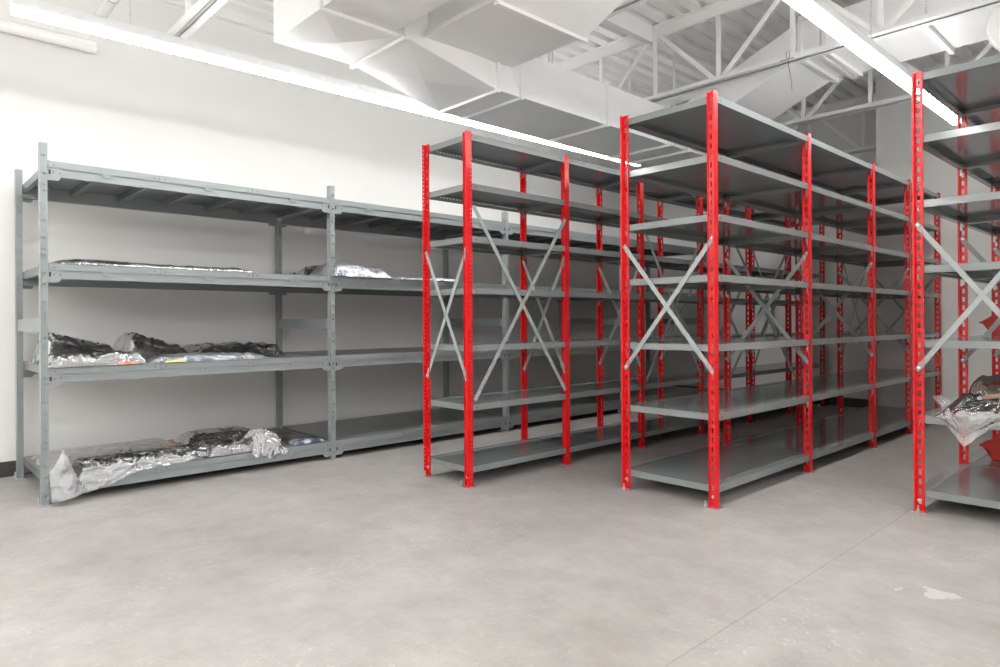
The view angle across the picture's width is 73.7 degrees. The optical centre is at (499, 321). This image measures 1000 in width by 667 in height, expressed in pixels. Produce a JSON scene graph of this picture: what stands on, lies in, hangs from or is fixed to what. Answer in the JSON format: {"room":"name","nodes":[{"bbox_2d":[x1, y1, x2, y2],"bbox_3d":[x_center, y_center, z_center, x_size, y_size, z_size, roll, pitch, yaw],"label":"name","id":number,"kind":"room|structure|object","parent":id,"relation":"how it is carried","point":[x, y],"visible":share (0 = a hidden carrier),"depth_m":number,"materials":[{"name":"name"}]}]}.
{"room":"warehouse storage room","nodes":[
{"label":"warehouse storage room","id":0,"kind":"room"},
{"bbox_2d":[0,0,657,461],"bbox_3d":[-2.815,-0.785,4.913,14.190,3.600,0.200,0,0,-43],"label":"wall","id":1,"kind":"structure","parent":0,"point":[124,106],"depth_m":5.39,"materials":[{"name":"paint"}]},
{"bbox_2d":[0,460,32,477],"bbox_3d":[-2.735,0.964,4.837,13.790,0.100,0.008,0,0,-43],"label":"baseboard","id":2,"kind":"structure","parent":1,"relation":"attached to","point":[7,469],"depth_m":4.37,"materials":[{"name":"grey plastic"}]},
{"bbox_2d":[0,18,96,53],"bbox_3d":[-3.806,-1.915,3.792,2.620,0.090,0.136,0,0,-43],"label":"pipe","id":3,"kind":"object","parent":1,"relation":"attached to","point":[86,45],"visible":1,"depth_m":4.45,"materials":[{"name":"white paint"}]},
{"bbox_2d":[157,0,273,35],"bbox_3d":[-2.738,-2.448,4.822,13.790,0.075,0.050,0,0,-43],"label":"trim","id":4,"kind":"structure","parent":1,"relation":"attached to","point":[223,14],"depth_m":5.38,"materials":[{"name":"white paint"}]},
{"bbox_2d":[0,403,999,666],"bbox_3d":[1.222,1.094,0.594,14.190,0.200,12.010,0,0,-43],"label":"floor","id":5,"kind":"structure","parent":0,"point":[358,558],"depth_m":2.76,"materials":[{"name":"concrete"}]},
{"bbox_2d":[13,142,707,506],"bbox_3d":[-0.252,0.000,6.429,7.120,2.003,0.962,0,0,-43],"label":"shelving rack","id":6,"kind":"object","parent":5,"relation":"on","point":[54,181],"visible":0.66,"depth_m":4.88,"materials":[{"name":"metal"}]},
{"bbox_2d":[31,332,117,363],"bbox_3d":[-2.679,0.158,4.220,0.429,0.195,0.552,0,0,-43],"label":"wrapped bundle","id":7,"kind":"object","parent":6,"relation":"on","point":[80,345],"visible":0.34,"depth_m":4.05,"materials":[{"name":"plastic"}]},
{"bbox_2d":[48,350,147,367],"bbox_3d":[-2.385,0.213,3.934,0.511,0.080,0.246,0,0,-43],"label":"wrapped bundle","id":8,"kind":"object","parent":6,"relation":"on","point":[94,358],"visible":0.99,"depth_m":3.88,"materials":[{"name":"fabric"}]},
{"bbox_2d":[30,438,207,490],"bbox_3d":[-2.440,0.852,4.250,0.853,0.279,0.959,0,0,-43],"label":"wrapped bundle","id":9,"kind":"object","parent":6,"relation":"on","point":[64,462],"visible":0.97,"depth_m":4.09,"materials":[{"name":"clear plastic"}]},
{"bbox_2d":[30,259,254,272],"bbox_3d":[-2.291,-0.348,4.331,1.170,0.039,0.651,0,0,-43],"label":"wrapped bundle","id":10,"kind":"object","parent":6,"relation":"on","point":[71,261],"visible":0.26,"depth_m":4.04,"materials":[{"name":"plastic"}]},
{"bbox_2d":[111,332,190,360],"bbox_3d":[-2.357,0.160,4.516,0.420,0.187,0.565,0,0,-43],"label":"wrapped bundle","id":11,"kind":"object","parent":6,"relation":"on","point":[125,343],"visible":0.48,"depth_m":4.34,"materials":[{"name":"fabric"}]},
{"bbox_2d":[143,354,261,362],"bbox_3d":[-1.925,0.226,4.376,0.759,0.051,0.253,0,0,-43],"label":"wrapped bundle","id":12,"kind":"object","parent":6,"relation":"on","point":[182,358],"visible":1,"depth_m":4.27,"materials":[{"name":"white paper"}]},
{"bbox_2d":[173,425,253,444],"bbox_3d":[-2.108,0.834,4.960,0.537,0.085,0.359,0,0,-43],"label":"wrapped bundle","id":13,"kind":"object","parent":6,"relation":"on","point":[188,437],"visible":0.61,"depth_m":4.87,"materials":[{"name":"black plastic"}]},
{"bbox_2d":[183,341,287,356],"bbox_3d":[-1.967,0.199,4.881,0.530,0.104,0.679,0,0,44],"label":"wrapped bundle","id":14,"kind":"object","parent":6,"relation":"on","point":[206,348],"visible":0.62,"depth_m":4.77,"materials":[{"name":"plastic"}]},
{"bbox_2d":[188,428,287,458],"bbox_3d":[-1.811,0.825,4.580,0.511,0.203,0.566,0,0,-43],"label":"wrapped bundle","id":15,"kind":"object","parent":6,"relation":"on","point":[241,443],"visible":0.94,"depth_m":4.49,"materials":[{"name":"clear plastic"}]},
{"bbox_2d":[261,430,324,444],"bbox_3d":[-1.571,0.861,5.010,0.259,0.027,0.640,0,0,-43],"label":"wrapped bundle","id":16,"kind":"object","parent":6,"relation":"on","point":[290,437],"visible":0.92,"depth_m":4.91,"materials":[{"name":"plastic"}]},
{"bbox_2d":[290,265,318,274],"bbox_3d":[-1.495,-0.393,5.439,0.360,0.122,0.378,0,0,44],"label":"wrapped bundle","id":17,"kind":"object","parent":6,"relation":"on","point":[308,270],"visible":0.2,"depth_m":5.32,"materials":[{"name":"grey plastic"}]},
{"bbox_2d":[312,264,390,278],"bbox_3d":[-1.163,-0.394,5.204,0.562,0.119,0.463,0,0,-43],"label":"wrapped bundle","id":18,"kind":"object","parent":6,"relation":"on","point":[341,270],"visible":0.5,"depth_m":5.04,"materials":[{"name":"white plastic"}]},
{"bbox_2d":[391,277,454,281],"bbox_3d":[-0.689,-0.357,5.595,0.682,0.042,0.365,0,0,-43],"label":"wrapped bundle","id":19,"kind":"object","parent":6,"relation":"on","point":[397,278],"visible":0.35,"depth_m":5.45,"materials":[{"name":"white plastic"}]},
{"bbox_2d":[420,130,826,488],"bbox_3d":[1.625,-0.086,6.020,5.439,2.154,0.472,0,0,-43],"label":"shelving rack","id":20,"kind":"object","parent":5,"relation":"on","point":[469,146],"visible":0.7,"depth_m":4.77,"materials":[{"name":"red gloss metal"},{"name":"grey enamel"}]},
{"bbox_2d":[618,90,940,509],"bbox_3d":[2.496,-0.126,5.218,4.319,2.225,0.638,0,0,-43],"label":"shelving rack","id":21,"kind":"object","parent":5,"relation":"on","point":[808,179],"visible":1,"depth_m":4.45,"materials":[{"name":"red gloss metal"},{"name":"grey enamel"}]},
{"bbox_2d":[909,54,999,513],"bbox_3d":[3.684,-0.164,4.498,3.675,2.289,0.624,0,0,-43],"label":"shelving rack","id":22,"kind":"object","parent":5,"relation":"on","point":[970,90],"visible":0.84,"depth_m":3.54,"materials":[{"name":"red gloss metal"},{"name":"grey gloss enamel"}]},
{"bbox_2d":[934,392,999,444],"bbox_3d":[2.491,0.488,3.333,0.383,0.262,0.560,0,0,-43],"label":"plastic bag","id":23,"kind":"object","parent":22,"relation":"on","point":[955,404],"visible":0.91,"depth_m":3.32,"materials":[{"name":"clear plastic"}]},
{"bbox_2d":[977,393,999,399],"bbox_3d":[2.519,0.370,3.267,0.299,0.047,0.033,0,0,32],"label":"tube","id":24,"kind":"object","parent":23,"relation":"on","point":[995,395],"visible":1,"depth_m":3.31,"materials":[{"name":"brown cardboard"}]},
{"bbox_2d":[961,374,999,413],"bbox_3d":[2.824,0.386,3.658,0.492,0.194,0.425,0,0,-43],"label":"plastic bag","id":25,"kind":"object","parent":22,"relation":"on","point":[991,389],"visible":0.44,"depth_m":3.62,"materials":[{"name":"clear plastic"}]},
{"bbox_2d":[979,435,999,460],"bbox_3d":[3.212,0.789,4.185,0.216,0.150,0.296,0,0,-43],"label":"storage bin","id":26,"kind":"object","parent":22,"relation":"on","point":[992,446],"visible":1,"depth_m":4.17,"materials":[{"name":"red plastic"}]},
{"bbox_2d":[979,314,999,335],"bbox_3d":[3.211,0.013,4.181,0.216,0.150,0.296,0,0,-43],"label":"storage bin","id":27,"kind":"object","parent":22,"relation":"on","point":[989,321],"visible":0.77,"depth_m":4.17,"materials":[{"name":"red plastic"}]},
{"bbox_2d":[982,375,999,386],"bbox_3d":[3.250,0.406,4.215,0.216,0.150,0.296,0,0,-43],"label":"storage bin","id":28,"kind":"object","parent":22,"relation":"on","point":[994,382],"visible":0.3,"depth_m":4.21,"materials":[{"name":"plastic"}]},
{"bbox_2d":[221,0,992,112],"bbox_3d":[1.254,-2.557,0.539,14.190,0.100,12.160,0,0,-43],"label":"ceiling","id":29,"kind":"structure","parent":0,"point":[698,41],"depth_m":6.12,"materials":[{"name":"white paint"}]},
{"bbox_2d":[93,0,119,17],"bbox_3d":[-1.849,-2.286,3.627,0.080,0.409,3.010,0,0,-43],"label":"pipe","id":30,"kind":"object","parent":29,"relation":"hanging from","point":[106,6],"visible":0.5,"depth_m":4.45,"materials":[{"name":"white metal"}]},
{"bbox_2d":[166,0,227,38],"bbox_3d":[1.311,-2.199,0.693,0.124,0.615,11.610,0,0,-43],"label":"joist","id":31,"kind":"object","parent":29,"relation":"attached to","point":[194,17],"visible":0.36,"depth_m":4.14,"materials":[{"name":"white paint"}]},
{"bbox_2d":[10,0,640,165],"bbox_3d":[-0.487,-2.014,5.066,5.246,0.966,0.078,0,0,-43],"label":"lamp","id":32,"kind":"object","parent":29,"relation":"hanging from","point":[37,10],"visible":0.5,"depth_m":3.95,"materials":[{"name":"glowing white plastic diffuser"},{"name":"white paint"}]},
{"bbox_2d":[402,0,650,97],"bbox_3d":[2.649,-2.206,1.941,0.124,0.615,11.610,0,0,-43],"label":"joist","id":33,"kind":"object","parent":29,"relation":"attached to","point":[626,5],"visible":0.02,"depth_m":4.00,"materials":[{"name":"white paint"}]},
{"bbox_2d":[601,12,651,43],"bbox_3d":[0.739,-2.433,5.173,1.455,0.139,0.058,0,0,-43],"label":"header beam","id":34,"kind":"structure","parent":29,"relation":"attached to","point":[624,22],"depth_m":5.46,"materials":[{"name":"white metal"}]},
{"bbox_2d":[274,0,993,169],"bbox_3d":[2.355,-2.020,4.038,5.556,0.985,5.080,0,0,-43],"label":"air duct","id":35,"kind":"object","parent":29,"relation":"hanging from","point":[473,60],"visible":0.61,"depth_m":4.48,"materials":[{"name":"white metal"}]},
{"bbox_2d":[555,0,999,102],"bbox_3d":[3.820,-2.212,3.032,0.124,0.615,11.610,0,0,-43],"label":"joist","id":36,"kind":"object","parent":29,"relation":"attached to","point":[716,9],"visible":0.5,"depth_m":5.20,"materials":[{"name":"white paint"}]},
{"bbox_2d":[780,51,793,87],"bbox_3d":[2.071,-1.809,4.811,0.018,0.297,0.100,0,0,-43],"label":"wire","id":37,"kind":"object","parent":36,"relation":"hanging from","point":[789,51],"visible":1,"depth_m":4.79,"materials":[{"name":"grey metal"}]},
{"bbox_2d":[772,91,875,154],"bbox_3d":[3.211,-2.209,8.348,0.124,0.615,3.005,0,0,-43],"label":"joist","id":38,"kind":"object","parent":29,"relation":"attached to","point":[859,99],"visible":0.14,"depth_m":7.58,"materials":[{"name":"white paint"}]},
{"bbox_2d":[656,42,992,127],"bbox_3d":[4.990,-2.219,4.124,0.124,0.615,11.610,0,0,-43],"label":"joist","id":39,"kind":"object","parent":29,"relation":"attached to","point":[870,105],"visible":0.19,"depth_m":6.10,"materials":[{"name":"white paint"}]},
{"bbox_2d":[784,0,956,124],"bbox_3d":[0.791,-2.047,2.696,8.050,0.915,0.078,0,0,-43],"label":"lamp","id":40,"kind":"object","parent":29,"relation":"hanging from","point":[819,12],"visible":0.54,"depth_m":3.92,"materials":[{"name":"glowing white light diffuser"},{"name":"white plastic"}]},
{"bbox_2d":[986,5,999,50],"bbox_3d":[3.373,-1.803,4.189,0.700,0.400,0.400,0,0,-43],"label":"ceiling light","id":41,"kind":"object","parent":29,"relation":"hanging from","point":[993,22],"visible":0.94,"depth_m":4.07,"materials":[{"name":"white paint"}]},
{"bbox_2d":[661,109,876,398],"bbox_3d":[6.328,-0.833,5.365,0.200,3.600,11.610,0,0,-43],"label":"wall","id":42,"kind":"structure","parent":0,"point":[855,357],"depth_m":7.99,"materials":[{"name":"paint"}]},
{"bbox_2d":[675,385,867,407],"bbox_3d":[3.330,0.933,8.438,0.008,0.100,2.997,0,0,-43],"label":"baseboard","id":43,"kind":"structure","parent":42,"relation":"attached to","point":[849,402],"depth_m":7.71,"materials":[{"name":"grey plastic"}]},
{"bbox_2d":[876,47,999,409],"bbox_3d":[7.071,-0.837,4.003,0.570,3.600,8.605,0,0,-43],"label":"wall","id":44,"kind":"structure","parent":0,"point":[894,122],"depth_m":6.61,"materials":[{"name":"paint"}]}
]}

